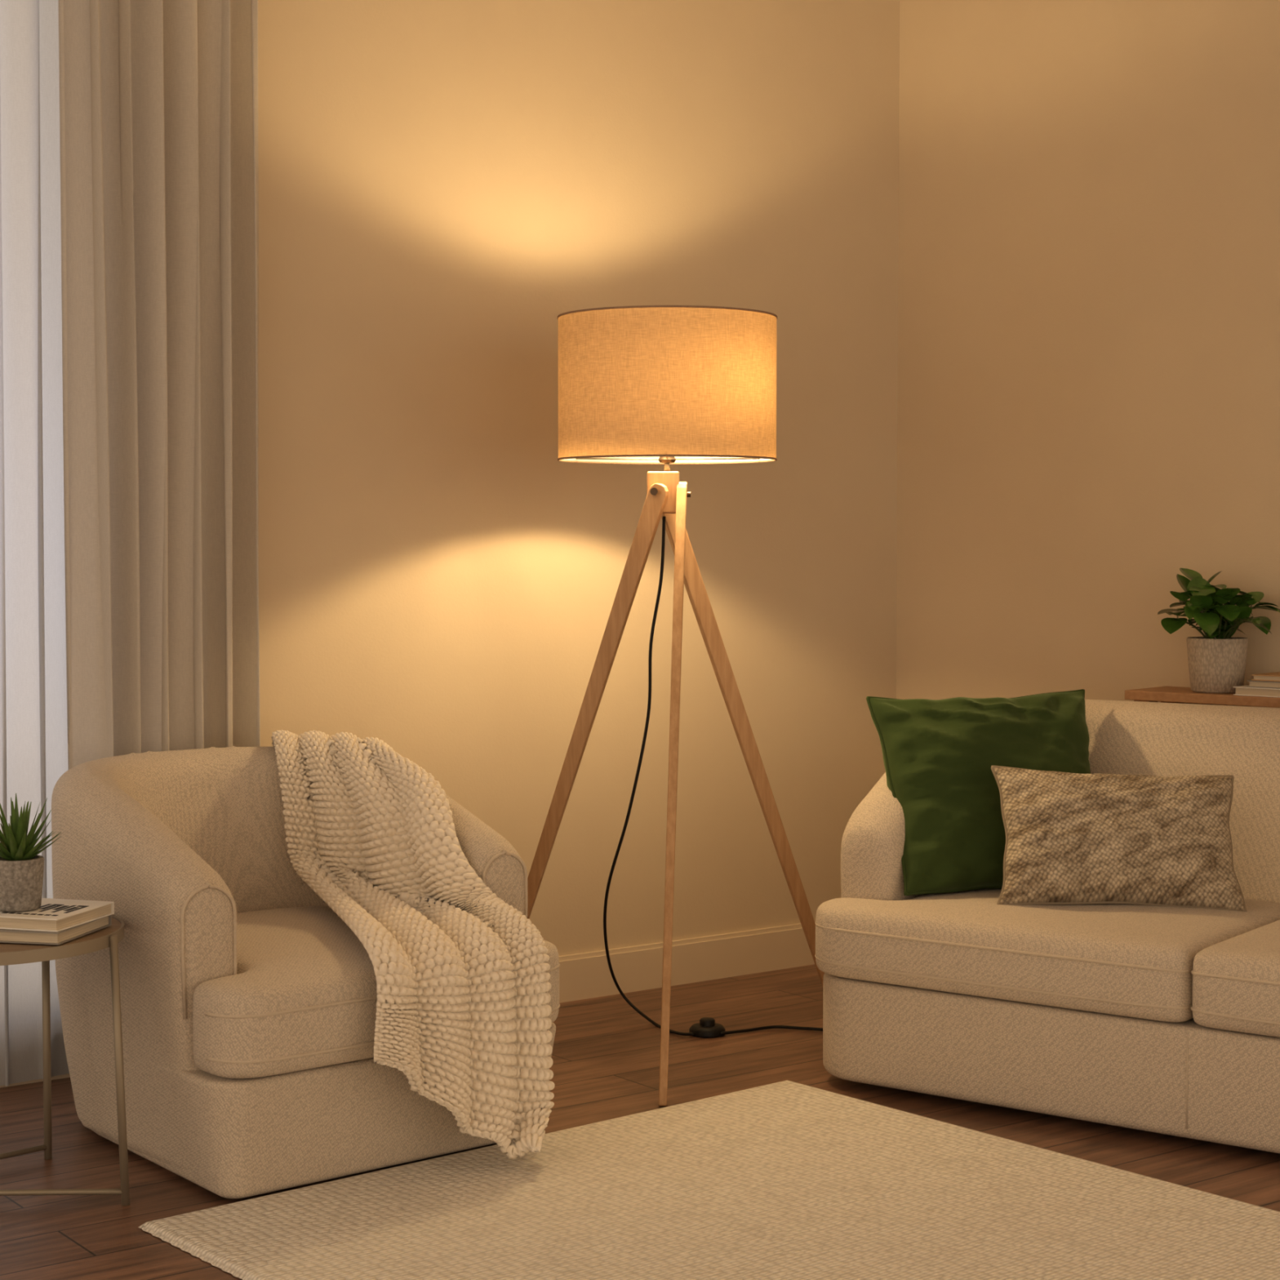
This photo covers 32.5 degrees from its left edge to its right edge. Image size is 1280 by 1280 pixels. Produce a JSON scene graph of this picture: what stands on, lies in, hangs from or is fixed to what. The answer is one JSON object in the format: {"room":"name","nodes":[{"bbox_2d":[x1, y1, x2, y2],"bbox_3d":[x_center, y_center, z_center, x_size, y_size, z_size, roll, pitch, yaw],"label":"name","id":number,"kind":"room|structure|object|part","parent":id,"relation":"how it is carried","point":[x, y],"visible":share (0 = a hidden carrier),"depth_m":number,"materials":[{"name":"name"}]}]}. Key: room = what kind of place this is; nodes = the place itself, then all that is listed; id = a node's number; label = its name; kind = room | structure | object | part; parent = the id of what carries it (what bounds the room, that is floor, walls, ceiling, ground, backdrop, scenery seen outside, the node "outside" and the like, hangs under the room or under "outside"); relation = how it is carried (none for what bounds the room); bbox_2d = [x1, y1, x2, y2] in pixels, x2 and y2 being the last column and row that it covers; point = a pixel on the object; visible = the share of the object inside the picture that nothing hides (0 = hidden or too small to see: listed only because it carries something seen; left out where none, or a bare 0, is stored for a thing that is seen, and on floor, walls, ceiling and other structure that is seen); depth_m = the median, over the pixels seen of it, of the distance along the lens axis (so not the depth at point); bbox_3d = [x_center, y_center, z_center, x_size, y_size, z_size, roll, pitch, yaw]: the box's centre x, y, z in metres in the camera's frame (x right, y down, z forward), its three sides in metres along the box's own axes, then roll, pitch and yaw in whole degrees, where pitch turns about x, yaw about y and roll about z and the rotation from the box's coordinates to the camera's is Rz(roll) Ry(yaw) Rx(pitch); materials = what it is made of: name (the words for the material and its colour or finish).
{"room":"living room","nodes":[
{"label":"living room","id":0,"kind":"room"},
{"bbox_2d":[257,0,899,955],"bbox_3d":[-1.124,-0.414,4.529,4.400,2.600,0.120,-2,3,-36],"label":"wall","id":1,"kind":"structure","parent":0,"point":[442,182],"depth_m":5.17,"materials":[{"name":"paint"}]},
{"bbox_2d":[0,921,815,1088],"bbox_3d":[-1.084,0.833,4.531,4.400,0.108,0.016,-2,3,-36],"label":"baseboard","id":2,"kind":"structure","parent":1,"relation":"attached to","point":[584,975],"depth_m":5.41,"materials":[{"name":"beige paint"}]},
{"bbox_2d":[0,964,1279,1279],"bbox_3d":[0.465,1.019,2.151,6.643,0.050,7.405,0,3,0],"label":"floor","id":3,"kind":"structure","parent":0,"point":[606,1055],"depth_m":4.09,"materials":[{"name":"brown wood"}]},
{"bbox_2d":[0,915,129,1205],"bbox_3d":[-1.092,0.703,3.650,0.460,0.447,0.460,2,4,43],"label":"side table","id":4,"kind":"object","parent":3,"relation":"on","point":[11,953],"visible":0.7,"depth_m":3.60,"materials":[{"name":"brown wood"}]},
{"bbox_3d":[-1.046,0.702,3.868,0.013,0.429,0.013,0,3,0],"label":"leg","id":5,"kind":"part","parent":4,"relation":"part of","materials":[{"name":"beige metal"}]},
{"bbox_2d":[0,915,111,945],"bbox_3d":[-1.037,0.471,3.615,0.270,0.020,0.185,1,3,13],"label":"book","id":6,"kind":"object","parent":4,"relation":"on","point":[6,935],"visible":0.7,"depth_m":3.52,"materials":[{"name":"grey paper"}]},
{"bbox_2d":[0,897,114,932],"bbox_3d":[-1.024,0.450,3.619,0.250,0.021,0.178,1,3,16],"label":"book","id":7,"kind":"object","parent":6,"relation":"on","point":[55,915],"visible":0.86,"depth_m":3.56,"materials":[{"name":"white paper"}]},
{"bbox_2d":[0,793,61,911],"bbox_3d":[-1.013,0.347,3.591,0.136,0.186,0.145,2,4,44],"label":"potted succulent","id":8,"kind":"object","parent":7,"relation":"on","point":[21,866],"visible":1,"depth_m":3.56,"materials":[{"name":"green plant"}]},
{"bbox_2d":[0,854,44,911],"bbox_3d":[-1.018,0.398,3.591,0.084,0.084,0.084,0,3,0],"label":"pot","id":9,"kind":"object","parent":8,"relation":"attached to","point":[21,876],"depth_m":3.56,"materials":[{"name":"grey stone"}]},
{"bbox_3d":[-0.854,0.706,3.600,0.031,0.446,0.014,1,3,12],"label":"leg","id":10,"kind":"part","parent":4,"relation":"part of","materials":[{"name":"beige metal"}]},
{"bbox_2d":[51,746,559,1199],"bbox_3d":[-0.670,0.568,4.079,0.735,0.679,0.896,-2,3,-40],"label":"armchair","id":11,"kind":"object","parent":3,"relation":"on","point":[248,1005],"visible":0.75,"depth_m":3.74,"materials":[{"name":"fabric"}]},
{"bbox_2d":[271,729,555,1159],"bbox_3d":[-0.452,0.536,4.085,0.604,0.678,0.955,0,3,0],"label":"throw blanket","id":12,"kind":"object","parent":11,"relation":"on","point":[462,1009],"visible":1,"depth_m":3.85,"materials":[{"name":"fabric"}]},
{"bbox_2d":[527,305,824,1106],"bbox_3d":[0.167,0.097,4.710,0.762,1.571,0.769,-2,3,-31],"label":"floor lamp","id":13,"kind":"object","parent":3,"relation":"on","point":[667,385],"visible":0.92,"depth_m":4.52,"materials":[{"name":"brown wood"}]},
{"bbox_3d":[-0.148,0.272,4.754,0.451,1.216,0.026,1,3,24],"label":"leg","id":14,"kind":"part","parent":13,"relation":"part of","materials":[{"name":"brown wood"}]},
{"bbox_3d":[0.005,0.301,4.861,0.128,1.145,0.250,-2,4,-43],"label":"power cord","id":15,"kind":"part","parent":13,"relation":"part of","materials":[{"name":"black plastic"}]},
{"bbox_2d":[658,456,675,463],"bbox_3d":[0.058,-0.419,4.686,0.038,0.084,0.038,0,3,0],"label":"socket","id":16,"kind":"object","parent":13,"relation":"attached to","point":[663,460],"depth_m":4.67,"materials":[{"name":"brown metal"}]},
{"bbox_3d":[0.058,-0.535,4.681,0.465,0.301,0.465,0,3,0],"label":"lamp shade","id":17,"kind":"part","parent":13,"relation":"part of","materials":[{"name":"white fabric"}]},
{"bbox_3d":[0.069,0.284,4.458,0.024,1.220,0.526,0,3,5],"label":"leg","id":18,"kind":"part","parent":13,"relation":"part of","materials":[{"name":"brown wood"}]},
{"bbox_2d":[688,1017,725,1037],"bbox_3d":[0.149,0.855,4.856,0.080,0.035,0.080,0,3,0],"label":"switch","id":19,"kind":"object","parent":13,"relation":"attached to","point":[707,1027],"depth_m":4.83,"materials":[{"name":"black plastic"}]},
{"bbox_3d":[0.253,0.284,4.808,0.432,1.186,0.026,-1,3,-11],"label":"leg","id":20,"kind":"part","parent":13,"relation":"part of","materials":[{"name":"brown wood"}]},
{"bbox_3d":[0.335,0.865,4.885,0.335,0.010,0.062,0,3,-10],"label":"power cord","id":21,"kind":"part","parent":13,"relation":"part of","materials":[{"name":"black plastic"}]},
{"bbox_2d":[137,1080,1279,1279],"bbox_3d":[0.559,0.949,2.998,1.439,0.012,2.503,-2,3,-40],"label":"rug","id":22,"kind":"object","parent":3,"relation":"on","point":[787,1180],"visible":0.99,"depth_m":3.53,"materials":[{"name":"fabric"}]},
{"bbox_2d":[814,699,1279,1153],"bbox_3d":[1.264,0.531,4.246,1.700,0.738,0.926,2,3,36],"label":"sofa","id":23,"kind":"object","parent":3,"relation":"on","point":[1162,1020],"visible":0.7,"depth_m":4.16,"materials":[{"name":"fabric"}]},
{"bbox_2d":[866,688,1090,896],"bbox_3d":[0.753,0.325,4.588,0.565,0.417,0.277,-1,3,-23],"label":"throw cushion","id":24,"kind":"object","parent":23,"relation":"on","point":[939,755],"visible":0.7,"depth_m":4.50,"materials":[{"name":"green fabric"}]},
{"bbox_2d":[815,888,1279,1022],"bbox_3d":[0.823,0.592,4.388,0.812,0.154,0.624,2,3,36],"label":"seat cushion","id":25,"kind":"object","parent":23,"relation":"on","point":[1104,962],"depth_m":4.15,"materials":[{"name":"fabric"}]},
{"bbox_2d":[991,765,1247,911],"bbox_3d":[0.949,0.393,4.363,0.496,0.272,0.224,0,3,0],"label":"throw cushion","id":26,"kind":"object","parent":23,"relation":"on","point":[1072,838],"visible":1,"depth_m":4.29,"materials":[{"name":"beige fabric"}]},
{"bbox_2d":[1192,919,1279,1037],"bbox_3d":[1.503,0.614,3.888,0.872,0.156,0.624,2,3,36],"label":"seat cushion","id":27,"kind":"object","parent":23,"relation":"on","point":[1236,970],"depth_m":3.86,"materials":[{"name":"fabric"}]},
{"bbox_2d":[1124,686,1279,707],"bbox_3d":[1.460,0.495,4.985,0.705,0.742,0.196,2,3,42],"label":"console table","id":28,"kind":"object","parent":3,"relation":"on","point":[1180,695],"visible":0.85,"depth_m":5.02,"materials":[{"name":"brown wood"}]},
{"bbox_3d":[1.183,0.499,5.145,0.040,0.720,0.040,2,3,42],"label":"leg","id":29,"kind":"part","parent":28,"relation":"part of","materials":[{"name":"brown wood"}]},
{"bbox_3d":[1.267,0.495,5.238,0.040,0.720,0.040,2,3,42],"label":"leg","id":30,"kind":"part","parent":28,"relation":"part of","materials":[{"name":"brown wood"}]},
{"bbox_2d":[1157,568,1279,693],"bbox_3d":[1.311,-0.022,5.043,0.230,0.285,0.301,-2,3,-40],"label":"potted plant","id":31,"kind":"object","parent":28,"relation":"on","point":[1217,660],"visible":1,"depth_m":5.01,"materials":[{"name":"green plant"}]},
{"bbox_3d":[1.332,0.057,5.065,0.138,0.125,0.138,0,3,0],"label":"pot","id":32,"kind":"part","parent":31,"relation":"part of","materials":[{"name":"ceramic"}]},
{"bbox_2d":[1233,684,1279,697],"bbox_3d":[1.489,0.116,4.946,0.240,0.019,0.175,2,3,42],"label":"book","id":33,"kind":"object","parent":28,"relation":"on","point":[1240,690],"visible":0.65,"depth_m":4.93,"materials":[{"name":"white paper"}]},
{"bbox_2d":[1247,680,1279,688],"bbox_3d":[1.499,0.099,4.931,0.210,0.015,0.160,2,3,42],"label":"book","id":34,"kind":"object","parent":33,"relation":"on","point":[1263,684],"visible":0.67,"depth_m":4.92,"materials":[{"name":"grey paper"}]},
{"bbox_2d":[1251,671,1279,681],"bbox_3d":[1.497,0.085,4.931,0.190,0.013,0.150,2,3,42],"label":"book","id":35,"kind":"object","parent":34,"relation":"on","point":[1273,677],"visible":1,"depth_m":4.92,"materials":[{"name":"brown paper"}]},
{"bbox_2d":[896,0,1279,707],"bbox_3d":[2.273,-0.409,4.423,4.200,2.600,0.120,2,3,42],"label":"wall","id":36,"kind":"structure","parent":0,"point":[1089,266],"depth_m":5.41,"materials":[{"name":"paint"}]},
{"bbox_3d":[0.465,-1.628,2.031,6.643,0.050,7.405,0,3,0],"label":"ceiling","id":37,"kind":"structure","parent":0,"visible":0},
{"bbox_2d":[0,0,69,1086],"bbox_3d":[-1.590,-0.396,4.068,1.326,2.589,0.033,-2,3,-37],"label":"sheer curtain","id":38,"kind":"object","parent":37,"relation":"hanging from","point":[33,720],"visible":0.56,"depth_m":4.36,"materials":[{"name":"white fabric"}]},
{"bbox_2d":[57,0,260,769],"bbox_3d":[-0.967,-0.413,4.450,0.421,2.589,0.083,-2,3,-37],"label":"curtain","id":39,"kind":"object","parent":37,"relation":"hanging from","point":[159,140],"visible":0.69,"depth_m":4.44,"materials":[{"name":"white fabric"}]}
]}

